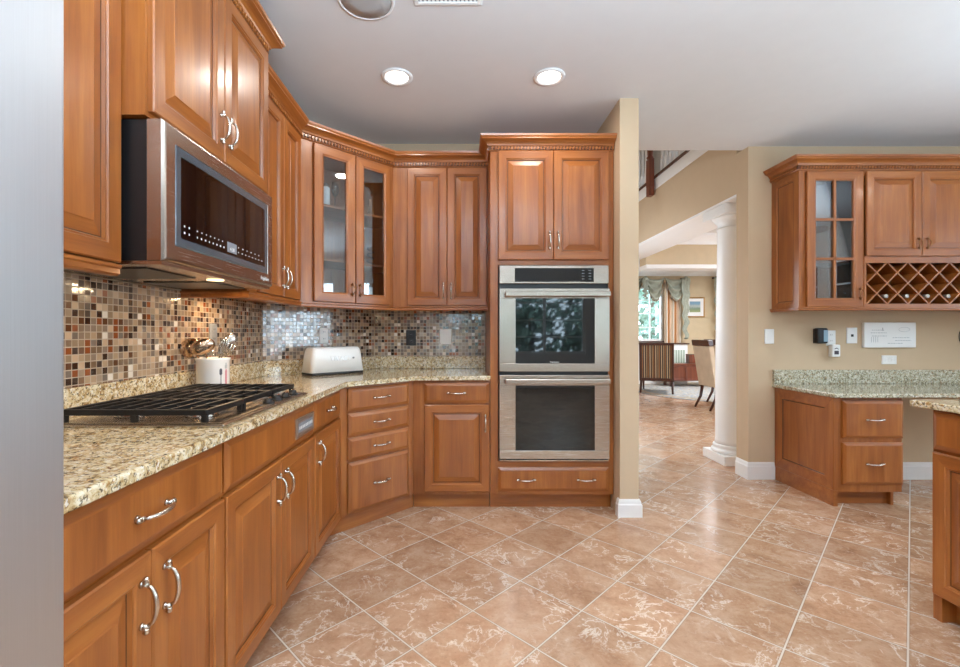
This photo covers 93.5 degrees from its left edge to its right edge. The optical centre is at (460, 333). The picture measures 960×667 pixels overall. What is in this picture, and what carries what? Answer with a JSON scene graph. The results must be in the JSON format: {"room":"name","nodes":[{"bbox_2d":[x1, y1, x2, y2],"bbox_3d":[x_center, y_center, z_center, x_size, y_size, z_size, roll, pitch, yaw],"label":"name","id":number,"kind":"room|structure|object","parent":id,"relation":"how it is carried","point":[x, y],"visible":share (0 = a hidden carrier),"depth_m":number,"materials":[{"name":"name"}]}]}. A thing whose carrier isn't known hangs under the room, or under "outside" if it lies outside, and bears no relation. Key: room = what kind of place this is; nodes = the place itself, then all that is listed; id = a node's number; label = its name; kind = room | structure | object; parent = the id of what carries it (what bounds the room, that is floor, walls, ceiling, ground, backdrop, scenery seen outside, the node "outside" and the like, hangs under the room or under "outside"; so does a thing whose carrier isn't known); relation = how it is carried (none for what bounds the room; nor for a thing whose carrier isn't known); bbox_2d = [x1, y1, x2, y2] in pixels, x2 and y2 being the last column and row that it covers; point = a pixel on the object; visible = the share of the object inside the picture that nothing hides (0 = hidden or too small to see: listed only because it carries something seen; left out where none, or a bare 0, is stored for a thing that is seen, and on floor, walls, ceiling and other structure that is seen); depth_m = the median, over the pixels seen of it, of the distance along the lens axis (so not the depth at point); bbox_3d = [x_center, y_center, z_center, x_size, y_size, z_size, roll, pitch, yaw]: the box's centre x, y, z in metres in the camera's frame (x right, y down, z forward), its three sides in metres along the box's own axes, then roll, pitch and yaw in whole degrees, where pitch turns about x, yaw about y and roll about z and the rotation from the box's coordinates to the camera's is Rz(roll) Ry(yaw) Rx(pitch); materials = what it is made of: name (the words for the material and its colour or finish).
{"room":"kitchen","nodes":[
{"label":"kitchen","id":0,"kind":"room"},
{"bbox_2d":[64,272,257,386],"bbox_3d":[-1.410,-0.172,-0.100,0.140,2.743,7.800,0,0,0],"label":"wall","id":1,"kind":"structure","parent":0,"point":[64,272],"depth_m":1.77,"materials":[{"name":"tile"}]},
{"bbox_2d":[64,0,121,275],"bbox_3d":[-1.141,-0.751,1.016,0.387,1.163,0.633,0,0,0],"label":"upper cabinet","id":2,"kind":"object","parent":1,"relation":"attached to","point":[92,28],"visible":0.53,"depth_m":1.23,"materials":[{"name":"brown wood"}]},
{"bbox_2d":[64,273,262,387],"bbox_3d":[-1.335,-0.009,1.815,0.007,0.386,2.430,0,0,0],"label":"backsplash","id":3,"kind":"structure","parent":1,"relation":"attached to","point":[114,330],"depth_m":1.86,"materials":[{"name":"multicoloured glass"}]},
{"bbox_2d":[209,323,216,344],"bbox_3d":[-1.327,0.005,2.420,0.009,0.116,0.072,0,0,0],"label":"wall outlet","id":4,"kind":"object","parent":3,"relation":"attached to","point":[212,327],"visible":0.91,"depth_m":2.41,"materials":[{"name":"grey plastic"}]},
{"bbox_2d":[121,0,285,193],"bbox_3d":[-1.099,-1.034,1.742,0.472,0.771,0.960,0,0,0],"label":"upper cabinet","id":5,"kind":"object","parent":1,"relation":"attached to","point":[199,67],"visible":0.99,"depth_m":1.62,"materials":[{"name":"brown wood"}]},
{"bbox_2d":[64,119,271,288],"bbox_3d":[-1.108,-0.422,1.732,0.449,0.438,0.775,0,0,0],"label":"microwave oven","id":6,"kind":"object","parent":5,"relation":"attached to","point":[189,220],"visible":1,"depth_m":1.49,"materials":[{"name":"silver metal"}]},
{"bbox_2d":[180,63,308,306],"bbox_3d":[-1.141,-0.751,2.494,0.387,1.163,0.719,0,0,0],"label":"upper cabinet","id":7,"kind":"object","parent":1,"relation":"attached to","point":[287,120],"visible":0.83,"depth_m":2.53,"materials":[{"name":"brown wood"}]},
{"bbox_2d":[264,303,374,360],"bbox_3d":[-1.020,-0.172,3.350,0.640,2.743,0.640,0,0,0],"label":"wall","id":8,"kind":"structure","parent":0,"point":[264,303],"depth_m":3.67,"materials":[{"name":"tile"}]},
{"bbox_2d":[263,303,373,360],"bbox_3d":[-1.022,-0.009,3.347,0.888,0.386,0.007,0,0,-45],"label":"backsplash","id":9,"kind":"structure","parent":8,"relation":"attached to","point":[288,330],"depth_m":3.27,"materials":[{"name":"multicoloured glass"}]},
{"bbox_2d":[319,328,327,342],"bbox_3d":[-1.014,0.015,3.340,0.072,0.116,0.009,0,0,-45],"label":"wall outlet","id":10,"kind":"object","parent":9,"relation":"attached to","point":[323,332],"visible":1,"depth_m":3.33,"materials":[{"name":"white plastic"}]},
{"bbox_2d":[251,120,395,310],"bbox_3d":[-0.865,-0.751,3.199,1.154,1.163,0.424,0,0,-45],"label":"upper cabinet","id":11,"kind":"object","parent":8,"relation":"attached to","point":[335,240],"visible":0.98,"depth_m":3.12,"materials":[{"name":"brown wood"}]},
{"bbox_2d":[324,182,329,204],"bbox_3d":[-0.924,-0.949,3.084,0.056,0.175,0.056,0,0,-45],"label":"candle jar","id":12,"kind":"object","parent":11,"relation":"on","point":[326,188],"visible":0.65,"depth_m":3.06,"materials":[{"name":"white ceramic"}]},
{"bbox_2d":[331,182,338,205],"bbox_3d":[-0.878,-0.957,3.144,0.060,0.190,0.060,0,0,-45],"label":"wine glass","id":13,"kind":"object","parent":11,"relation":"on","point":[337,193],"visible":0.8,"depth_m":3.14,"materials":[{"name":"glass"}]},
{"bbox_2d":[324,204,382,228],"bbox_3d":[-0.895,-0.853,3.229,1.094,0.016,0.319,0,0,-45],"label":"shelf","id":14,"kind":"object","parent":11,"relation":"attached to","point":[335,215],"depth_m":3.31,"materials":[{"name":"brown wood"}]},
{"bbox_2d":[324,258,382,272],"bbox_3d":[-0.895,-0.493,3.229,1.094,0.016,0.319,0,0,-45],"label":"shelf","id":15,"kind":"object","parent":11,"relation":"attached to","point":[330,265],"depth_m":3.31,"materials":[{"name":"brown wood"}]},
{"bbox_2d":[367,286,372,294],"bbox_3d":[-0.677,-0.284,3.303,0.060,0.125,0.030,0,0,45],"label":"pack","id":16,"kind":"object","parent":11,"relation":"in","point":[369,288],"visible":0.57,"depth_m":3.28,"materials":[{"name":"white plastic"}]},
{"bbox_2d":[367,199,373,214],"bbox_3d":[-0.663,-0.921,3.317,0.052,0.120,0.052,0,0,-45],"label":"vase","id":17,"kind":"object","parent":11,"relation":"on","point":[370,208],"visible":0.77,"depth_m":3.30,"materials":[{"name":"beige ceramic"}]},
{"bbox_2d":[367,247,373,263],"bbox_3d":[-0.666,-0.571,3.328,0.070,0.140,0.070,0,0,-45],"label":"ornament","id":18,"kind":"object","parent":11,"relation":"on","point":[368,247],"visible":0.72,"depth_m":3.32,"materials":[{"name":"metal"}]},
{"bbox_2d":[375,144,485,369],"bbox_3d":[-0.150,-0.172,3.735,2.380,2.743,0.130,0,0,0],"label":"wall","id":19,"kind":"structure","parent":0,"point":[397,147],"depth_m":3.67,"materials":[{"name":"beige paint"}]},
{"bbox_2d":[375,310,484,355],"bbox_3d":[-0.252,-0.009,3.664,0.897,0.386,0.007,0,0,0],"label":"backsplash","id":20,"kind":"structure","parent":19,"relation":"attached to","point":[467,328],"depth_m":3.66,"materials":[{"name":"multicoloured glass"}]},
{"bbox_2d":[406,330,415,345],"bbox_3d":[-0.405,0.035,3.656,0.080,0.125,0.009,0,0,0],"label":"wall outlet","id":21,"kind":"object","parent":20,"relation":"attached to","point":[410,334],"visible":1,"depth_m":3.65,"materials":[{"name":"black plastic"}]},
{"bbox_2d":[440,329,450,343],"bbox_3d":[-0.125,0.025,3.655,0.095,0.125,0.009,0,0,0],"label":"light switch","id":22,"kind":"object","parent":20,"relation":"attached to","point":[445,334],"visible":1,"depth_m":3.65,"materials":[{"name":"white plastic"}]},
{"bbox_2d":[393,151,487,310],"bbox_3d":[-0.158,-0.751,3.477,0.714,1.163,0.377,0,0,0],"label":"upper cabinet","id":23,"kind":"object","parent":19,"relation":"attached to","point":[440,198],"visible":1,"depth_m":3.34,"materials":[{"name":"brown wood"}]},
{"bbox_2d":[244,393,959,666],"bbox_3d":[2.550,1.260,3.600,8.300,0.120,15.400,0,0,0],"label":"floor","id":24,"kind":"structure","parent":0,"point":[720,567],"depth_m":2.20,"materials":[{"name":"tile"}]},
{"bbox_2d":[0,0,63,666],"bbox_3d":[-0.912,0.305,0.226,0.796,1.790,0.912,0,0,0],"label":"refrigerator","id":25,"kind":"object","parent":24,"relation":"on","point":[31,31],"visible":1,"depth_m":0.61,"materials":[{"name":"grey metal"}]},
{"bbox_2d":[64,443,223,666],"bbox_3d":[-1.001,0.758,1.029,0.672,0.884,0.647,0,0,0],"label":"base cabinet","id":26,"kind":"object","parent":24,"relation":"on","point":[144,559],"visible":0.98,"depth_m":1.02,"materials":[{"name":"brown wood"}]},
{"bbox_2d":[219,402,313,666],"bbox_3d":[-1.001,0.758,1.766,0.672,0.884,0.823,0,0,0],"label":"base cabinet","id":27,"kind":"object","parent":24,"relation":"on","point":[268,468],"visible":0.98,"depth_m":1.62,"materials":[{"name":"brown wood"}]},
{"bbox_2d":[311,390,340,557],"bbox_3d":[-1.001,0.758,2.425,0.672,0.884,0.492,0,0,0],"label":"base cabinet","id":28,"kind":"object","parent":24,"relation":"on","point":[327,422],"visible":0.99,"depth_m":2.37,"materials":[{"name":"brown wood"}]},
{"bbox_2d":[330,381,413,535],"bbox_3d":[-0.754,0.758,3.093,1.410,0.884,0.754,0,0,-45],"label":"base cabinet","id":29,"kind":"object","parent":24,"relation":"on","point":[376,419],"visible":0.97,"depth_m":2.84,"materials":[{"name":"brown wood"}]},
{"bbox_2d":[64,356,489,513],"bbox_3d":[-0.571,0.250,2.184,1.535,0.130,2.968,0,0,0],"label":"countertop","id":30,"kind":"structure","parent":29,"relation":"on","point":[98,462],"depth_m":1.50,"materials":[{"name":"stone"}]},
{"bbox_2d":[64,383,307,427],"bbox_3d":[-0.975,0.258,1.732,0.520,0.054,0.745,0,0,0],"label":"gas cooktop","id":31,"kind":"object","parent":30,"relation":"in","point":[208,405],"visible":1,"depth_m":1.49,"materials":[{"name":"metal"}]},
{"bbox_2d":[195,357,230,383],"bbox_3d":[-1.215,0.201,2.210,0.156,0.166,0.156,0,0,0],"label":"utensil crock","id":32,"kind":"object","parent":30,"relation":"on","point":[212,370],"visible":0.72,"depth_m":2.15,"materials":[{"name":"white ceramic"}]},
{"bbox_2d":[179,338,198,357],"bbox_3d":[-1.252,0.148,2.175,0.181,0.251,0.032,0,0,-35],"label":"ladle","id":33,"kind":"object","parent":32,"relation":"in","point":[185,345],"visible":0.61,"depth_m":2.13,"materials":[{"name":"metal"}]},
{"bbox_2d":[189,338,214,357],"bbox_3d":[-1.218,0.147,2.168,0.042,0.250,0.146,0,0,41],"label":"serving spoon","id":34,"kind":"object","parent":32,"relation":"in","point":[205,345],"visible":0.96,"depth_m":2.14,"materials":[{"name":"metal"}]},
{"bbox_2d":[198,350,213,357],"bbox_3d":[-1.254,0.153,2.232,0.138,0.240,0.068,0,0,40],"label":"slotted turner","id":35,"kind":"object","parent":32,"relation":"in","point":[210,353],"visible":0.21,"depth_m":2.25,"materials":[{"name":"metal"}]},
{"bbox_2d":[218,338,228,357],"bbox_3d":[-1.185,0.146,2.198,0.096,0.251,0.038,0,0,-32],"label":"wire whisk","id":36,"kind":"object","parent":32,"relation":"in","point":[221,351],"visible":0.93,"depth_m":2.20,"materials":[{"name":"metal"}]},
{"bbox_2d":[221,333,236,357],"bbox_3d":[-1.186,0.135,2.227,0.139,0.275,0.016,0,0,-27],"label":"spoon","id":37,"kind":"object","parent":32,"relation":"in","point":[231,337],"visible":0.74,"depth_m":2.24,"materials":[{"name":"metal"}]},
{"bbox_2d":[225,343,235,357],"bbox_3d":[-1.185,0.158,2.238,0.128,0.228,0.026,0,0,0],"label":"serving fork","id":38,"kind":"object","parent":32,"relation":"in","point":[227,354],"visible":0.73,"depth_m":2.24,"materials":[{"name":"metal"}]},
{"bbox_2d":[302,346,362,375],"bbox_3d":[-0.900,0.189,3.202,0.430,0.192,0.165,0,0,-45],"label":"toaster","id":39,"kind":"object","parent":30,"relation":"on","point":[317,361],"visible":1,"depth_m":3.11,"materials":[{"name":"white plastic"}]},
{"bbox_2d":[413,380,489,506],"bbox_3d":[-0.065,0.758,3.337,0.523,0.884,0.655,0,0,0],"label":"base cabinet","id":40,"kind":"object","parent":24,"relation":"on","point":[451,418],"visible":0.98,"depth_m":3.05,"materials":[{"name":"brown wood"}]},
{"bbox_2d":[479,133,616,506],"bbox_3d":[0.583,-0.067,3.332,0.910,2.533,0.667,0,0,0],"label":"tall cabinet","id":41,"kind":"object","parent":24,"relation":"on","point":[550,195],"visible":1,"depth_m":3.05,"materials":[{"name":"brown wood"}]},
{"bbox_2d":[498,266,610,460],"bbox_3d":[0.629,0.201,3.292,0.741,1.322,0.616,0,0,0],"label":"double wall oven","id":42,"kind":"object","parent":41,"relation":"in","point":[554,381],"visible":1,"depth_m":3.03,"materials":[{"name":"silver metal"}]},
{"bbox_2d":[639,382,714,401],"bbox_3d":[5.300,1.192,9.350,3.400,0.014,3.400,0,0,0],"label":"area rug","id":43,"kind":"object","parent":24,"relation":"on","point":[690,391],"visible":0.18,"depth_m":9.23,"materials":[{"name":"fabric"}]},
{"bbox_2d":[639,343,673,393],"bbox_3d":[3.994,0.688,9.183,0.630,1.006,0.802,0,0,26],"label":"accent chair","id":44,"kind":"object","parent":43,"relation":"on","point":[656,360],"visible":1,"depth_m":8.89,"materials":[{"name":"fabric"}]},
{"bbox_2d":[641,345,670,378],"bbox_3d":[3.871,0.559,8.932,0.540,0.650,0.181,0,0,26],"label":"chair back","id":45,"kind":"object","parent":44,"relation":"on","point":[655,359],"depth_m":8.89,"materials":[{"name":"fabric"}]},
{"bbox_2d":[639,343,689,383],"bbox_3d":[4.720,0.706,10.725,1.300,0.962,0.270,0,0,0],"label":"radiator cover","id":46,"kind":"object","parent":43,"relation":"on","point":[680,349],"visible":0.27,"depth_m":10.62,"materials":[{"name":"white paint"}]},
{"bbox_2d":[663,363,697,386],"bbox_3d":[5.160,0.932,10.238,1.040,0.510,0.405,0,0,0],"label":"chest","id":47,"kind":"object","parent":43,"relation":"on","point":[682,371],"visible":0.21,"depth_m":10.04,"materials":[{"name":"red wood"}]},
{"bbox_2d":[686,354,695,363],"bbox_3d":[5.220,0.571,10.220,0.200,0.210,0.180,0,0,0],"label":"wooden box","id":48,"kind":"object","parent":47,"relation":"on","point":[690,358],"visible":0.73,"depth_m":10.14,"materials":[{"name":"red wood"}]},
{"bbox_2d":[691,340,714,410],"bbox_3d":[4.109,0.654,7.186,0.642,1.108,0.480,0,0,-2],"label":"dining chair","id":49,"kind":"object","parent":24,"relation":"on","point":[704,354],"visible":0.52,"depth_m":7.12,"materials":[{"name":"beige fabric"}]},
{"bbox_2d":[704,339,715,401],"bbox_3d":[4.599,0.654,7.726,0.642,1.108,0.480,0,0,-2],"label":"dining chair","id":50,"kind":"object","parent":24,"relation":"on","point":[714,340],"visible":0.09,"depth_m":7.90,"materials":[{"name":"beige fabric"}]},
{"bbox_2d":[703,203,735,465],"bbox_3d":[2.565,0.011,4.255,0.372,2.378,0.372,0,0,0],"label":"round column","id":51,"kind":"structure","parent":24,"relation":"on","point":[722,451],"depth_m":4.17,"materials":[{"name":"white paint"}]},
{"bbox_2d":[775,388,902,505],"bbox_3d":[2.822,0.823,3.393,0.474,0.754,0.647,0,0,0],"label":"base cabinet","id":52,"kind":"object","parent":24,"relation":"on","point":[833,451],"visible":1,"depth_m":3.13,"materials":[{"name":"brown wood"}]},
{"bbox_2d":[772,370,959,397],"bbox_3d":[4.008,0.370,3.405,2.885,0.145,0.627,0,0,0],"label":"countertop","id":53,"kind":"structure","parent":52,"relation":"on","point":[829,383],"depth_m":3.70,"materials":[{"name":"stone"}]},
{"bbox_2d":[932,410,959,623],"bbox_3d":[2.416,0.758,1.156,0.960,0.884,1.500,0,0,0],"label":"base cabinet","id":54,"kind":"object","parent":24,"relation":"on","point":[946,425],"visible":0.98,"depth_m":1.84,"materials":[{"name":"brown wood"}]},
{"bbox_2d":[910,399,959,413],"bbox_3d":[2.453,0.300,1.167,1.015,0.030,1.575,0,0,0],"label":"countertop","id":55,"kind":"structure","parent":54,"relation":"on","point":[946,405],"depth_m":1.86,"materials":[{"name":"stone"}]},
{"bbox_2d":[258,0,959,149],"bbox_3d":[2.050,-1.653,-0.150,7.100,0.220,7.900,0,0,0],"label":"ceiling","id":56,"kind":"structure","parent":0,"point":[703,74],"depth_m":2.65,"materials":[{"name":"paint"}]},
{"bbox_2d":[337,0,394,20],"bbox_3d":[-0.440,-1.538,2.085,0.264,0.007,0.264,0,0,0],"label":"ceiling speaker","id":57,"kind":"object","parent":56,"relation":"attached to","point":[370,10],"visible":1,"depth_m":2.13,"materials":[{"name":"white paint"}]},
{"bbox_2d":[381,68,412,85],"bbox_3d":[-0.385,-1.538,2.710,0.190,0.009,0.190,0,0,0],"label":"recessed light","id":58,"kind":"object","parent":56,"relation":"in","point":[391,76],"visible":1,"depth_m":2.70,"materials":[{"name":"white paint"}]},
{"bbox_2d":[413,0,482,4],"bbox_3d":[-0.060,-1.539,2.000,0.320,0.008,0.230,0,0,0],"label":"ceiling vent","id":59,"kind":"object","parent":56,"relation":"in","point":[416,2],"visible":1,"depth_m":2.09,"materials":[{"name":"white metal"}]},
{"bbox_2d":[533,68,564,85],"bbox_3d":[0.530,-1.538,2.710,0.190,0.009,0.190,0,0,0],"label":"recessed light","id":60,"kind":"object","parent":56,"relation":"in","point":[547,76],"visible":1,"depth_m":2.70,"materials":[{"name":"white paint"}]},
{"bbox_2d":[597,98,638,509],"bbox_3d":[1.103,-1.500,6.979,0.123,5.400,8.043,0,0,0],"label":"wall","id":61,"kind":"structure","parent":0,"point":[623,120],"depth_m":2.96,"materials":[{"name":"beige paint"}]},
{"bbox_2d":[615,497,642,517],"bbox_3d":[1.103,1.143,6.920,0.159,0.115,7.961,0,0,0],"label":"baseboard","id":62,"kind":"structure","parent":61,"relation":"attached to","point":[624,508],"depth_m":2.94,"materials":[{"name":"white paint"}]},
{"bbox_2d":[639,278,641,290],"bbox_3d":[4.010,-1.057,10.819,0.820,0.586,0.099,0,0,0],"label":"swag","id":63,"kind":"object","parent":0,"point":[640,280],"visible":0.12,"depth_m":10.83,"materials":[{"name":"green fabric"}]},
{"bbox_2d":[640,150,683,178],"bbox_3d":[4.050,-2.975,7.442,0.100,2.450,7.115,0,0,0],"label":"wall","id":64,"kind":"structure","parent":0,"point":[656,153],"depth_m":9.23,"materials":[{"name":"white paint"}]},
{"bbox_2d":[639,276,715,353],"bbox_3d":[3.820,-1.500,11.060,5.560,5.400,0.120,0,0,0],"label":"wall","id":65,"kind":"structure","parent":0,"point":[699,328],"depth_m":11.00,"materials":[{"name":"paint"}]},
{"bbox_2d":[642,276,648,298],"bbox_3d":[4.428,-1.091,10.847,0.183,0.558,0.285,0,0,17],"label":"swag tail","id":66,"kind":"object","parent":65,"relation":"attached to","point":[645,279],"visible":1,"depth_m":10.74,"materials":[{"name":"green fabric"}]},
{"bbox_2d":[648,278,663,301],"bbox_3d":[4.660,-1.057,10.819,0.480,0.586,0.099,0,0,0],"label":"swag","id":67,"kind":"object","parent":66,"relation":"hanging from","point":[655,287],"visible":0.93,"depth_m":10.81,"materials":[{"name":"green fabric"}]},
{"bbox_2d":[639,286,662,340],"bbox_3d":[4.320,-0.485,11.060,1.238,1.328,0.080,0,0,0],"label":"window","id":68,"kind":"structure","parent":65,"relation":"in","point":[661,296],"depth_m":11.04,"materials":[{"name":"white paint"}]},
{"bbox_2d":[639,150,707,200],"bbox_3d":[2.406,-1.820,7.442,0.088,0.130,7.115,0,0,0],"label":"trim","id":69,"kind":"structure","parent":65,"relation":"attached to","point":[692,155],"depth_m":4.98,"materials":[{"name":"white paint"}]},
{"bbox_2d":[639,150,689,190],"bbox_3d":[2.392,-2.346,7.400,0.087,0.920,7.000,0,0,0],"label":"balcony railing","id":70,"kind":"object","parent":69,"relation":"on","point":[667,160],"visible":0.09,"depth_m":5.36,"materials":[{"name":"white wood"}]},
{"bbox_2d":[646,150,653,196],"bbox_3d":[2.314,-2.255,5.520,0.100,1.150,0.100,0,0,0],"label":"newel post","id":71,"kind":"object","parent":70,"relation":"attached to","point":[650,159],"visible":0.48,"depth_m":5.47,"materials":[{"name":"red wood"}]},
{"bbox_2d":[639,271,716,275],"bbox_3d":[4.683,-1.472,10.950,3.615,0.143,0.100,0,0,0],"label":"trim","id":72,"kind":"structure","parent":65,"relation":"attached to","point":[641,273],"depth_m":10.95,"materials":[{"name":"white paint"}]},
{"bbox_2d":[680,276,690,338],"bbox_3d":[5.393,-0.618,10.841,0.214,1.504,0.287,0,0,20],"label":"swag tail","id":73,"kind":"object","parent":65,"relation":"hanging from","point":[686,281],"visible":1,"depth_m":10.74,"materials":[{"name":"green fabric"}]},
{"bbox_2d":[664,277,681,301],"bbox_3d":[5.160,-1.057,10.819,0.520,0.586,0.099,0,0,0],"label":"swag","id":74,"kind":"object","parent":73,"relation":"hanging from","point":[674,286],"visible":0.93,"depth_m":10.81,"materials":[{"name":"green fabric"}]},
{"bbox_2d":[664,282,680,342],"bbox_3d":[5.110,-0.220,10.900,0.420,2.040,0.070,0,0,0],"label":"panel","id":75,"kind":"object","parent":74,"relation":"hanging from","point":[672,309],"visible":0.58,"depth_m":10.88,"materials":[{"name":"fabric"}]},
{"bbox_2d":[688,297,704,316],"bbox_3d":[5.700,-0.640,10.983,0.470,0.490,0.027,0,0,0],"label":"framed picture","id":76,"kind":"object","parent":65,"relation":"attached to","point":[697,304],"visible":0.69,"depth_m":10.98,"materials":[{"name":"white paint"}]},
{"bbox_2d":[690,301,699,311],"bbox_3d":[5.700,-0.650,10.985,0.260,0.260,0.002,0,0,0],"label":"print","id":77,"kind":"object","parent":76,"relation":"attached to","point":[694,305],"depth_m":10.98},
{"bbox_2d":[712,276,716,329],"bbox_3d":[6.173,-0.648,10.841,0.214,1.504,0.287,0,0,20],"label":"swag tail","id":78,"kind":"object","parent":65,"relation":"attached to","point":[714,278],"visible":0.15,"depth_m":10.74,"materials":[{"name":"grey fabric"}]},
{"bbox_2d":[639,228,716,266],"bbox_3d":[4.735,-1.643,7.442,3.730,0.200,7.115,0,0,0],"label":"ceiling","id":79,"kind":"structure","parent":0,"point":[714,230],"depth_m":6.86,"materials":[{"name":"paint"}]},
{"bbox_2d":[640,245,716,266],"bbox_3d":[4.686,-1.306,7.125,3.628,0.473,0.250,0,0,0],"label":"wall header","id":80,"kind":"structure","parent":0,"point":[677,254],"depth_m":7.00,"materials":[{"name":"paint"}]},
{"bbox_2d":[639,233,716,270],"bbox_3d":[4.681,-1.276,7.082,3.618,0.533,0.365,0,0,0],"label":"trim","id":81,"kind":"structure","parent":80,"relation":"attached to","point":[706,238],"depth_m":6.99,"materials":[{"name":"white paint"}]},
{"bbox_2d":[639,195,735,259],"bbox_3d":[2.620,-1.190,7.418,0.496,0.020,7.065,0,0,0],"label":"trim","id":82,"kind":"structure","parent":80,"relation":"attached to","point":[692,227],"depth_m":5.32,"materials":[{"name":"white paint"}]},
{"bbox_2d":[639,150,741,242],"bbox_3d":[2.620,-1.478,7.440,0.500,0.555,7.120,0,0,0],"label":"wall","id":83,"kind":"structure","parent":0,"point":[709,180],"depth_m":4.64,"materials":[{"name":"beige paint"}]},
{"bbox_2d":[736,146,959,462],"bbox_3d":[3.985,-0.172,3.800,3.230,2.743,0.160,0,0,0],"label":"wall","id":84,"kind":"structure","parent":0,"point":[937,347],"depth_m":3.72,"materials":[{"name":"beige paint"}]},
{"bbox_2d":[735,457,774,479],"bbox_3d":[2.466,1.130,3.786,0.228,0.140,0.168,0,0,0],"label":"baseboard","id":85,"kind":"structure","parent":84,"relation":"attached to","point":[747,470],"depth_m":3.70,"materials":[{"name":"white paint"}]},
{"bbox_2d":[764,329,773,343],"bbox_3d":[2.541,0.025,3.715,0.076,0.122,0.009,0,0,0],"label":"light switch","id":86,"kind":"object","parent":84,"relation":"attached to","point":[768,333],"visible":1,"depth_m":3.71,"materials":[{"name":"white plastic"}]},
{"bbox_2d":[813,328,827,343],"bbox_3d":[2.943,0.019,3.689,0.087,0.128,0.060,0,0,0],"label":"power adapter","id":87,"kind":"object","parent":84,"relation":"attached to","point":[820,335],"visible":1,"depth_m":3.66,"materials":[{"name":"black plastic"}]},
{"bbox_2d":[826,330,835,345],"bbox_3d":[3.048,0.037,3.715,0.076,0.125,0.009,0,0,0],"label":"wall outlet","id":88,"kind":"object","parent":84,"relation":"attached to","point":[831,333],"visible":0.94,"depth_m":3.71,"materials":[{"name":"white plastic"}]},
{"bbox_2d":[829,344,839,356],"bbox_3d":[3.052,0.140,3.684,0.068,0.100,0.049,0,0,0],"label":"plug","id":89,"kind":"object","parent":88,"relation":"attached to","point":[834,350],"visible":1,"depth_m":3.67,"materials":[{"name":"white plastic"}]},
{"bbox_2d":[846,328,856,342],"bbox_3d":[3.221,0.017,3.715,0.086,0.130,0.008,0,0,0],"label":"phone jack","id":90,"kind":"object","parent":84,"relation":"attached to","point":[851,333],"visible":1,"depth_m":3.71,"materials":[{"name":"white plastic"}]},
{"bbox_2d":[763,154,959,311],"bbox_3d":[3.435,-0.753,3.534,1.890,1.160,0.371,0,0,0],"label":"wall cabinet","id":91,"kind":"object","parent":84,"relation":"attached to","point":[849,231],"visible":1,"depth_m":3.41,"materials":[{"name":"brown wood"}]},
{"bbox_2d":[862,322,915,347],"bbox_3d":[3.514,0.012,3.705,0.424,0.206,0.029,0,0,0],"label":"notice board","id":92,"kind":"object","parent":84,"relation":"attached to","point":[874,334],"visible":1,"depth_m":3.69,"materials":[{"name":"white plastic"}]},
{"bbox_2d":[881,355,896,363],"bbox_3d":[3.528,0.217,3.715,0.122,0.072,0.008,0,0,0],"label":"wall outlet","id":93,"kind":"object","parent":84,"relation":"attached to","point":[885,359],"visible":1,"depth_m":3.71,"materials":[{"name":"white plastic"}]},
{"bbox_2d":[903,462,931,479],"bbox_3d":[4.270,1.130,3.711,2.440,0.140,0.017,0,0,0],"label":"baseboard","id":94,"kind":"structure","parent":84,"relation":"attached to","point":[911,470],"depth_m":3.70,"materials":[{"name":"white paint"}]},
{"label":"outside","id":95,"kind":"structure","parent":0,"visible":0},
{"bbox_3d":[6.000,1.520,20.650,16.000,0.040,18.700,0,0,0],"label":"ground","id":96,"kind":"structure","parent":95,"visible":0},
{"bbox_2d":[639,289,659,338],"bbox_3d":[5.587,-1.134,15.027,2.528,5.274,2.447,0,0,0],"label":"tree","id":97,"kind":"object","parent":96,"relation":"on","point":[645,317],"visible":0.06,"depth_m":14.55,"materials":[{"name":"green plant"}]},
{"bbox_2d":[639,301,659,338],"bbox_3d":[7.417,-1.681,17.490,2.549,6.366,2.779,0,0,0],"label":"tree","id":98,"kind":"object","parent":96,"relation":"on","point":[653,304],"visible":0.07,"depth_m":17.17,"materials":[{"name":"green plant"}]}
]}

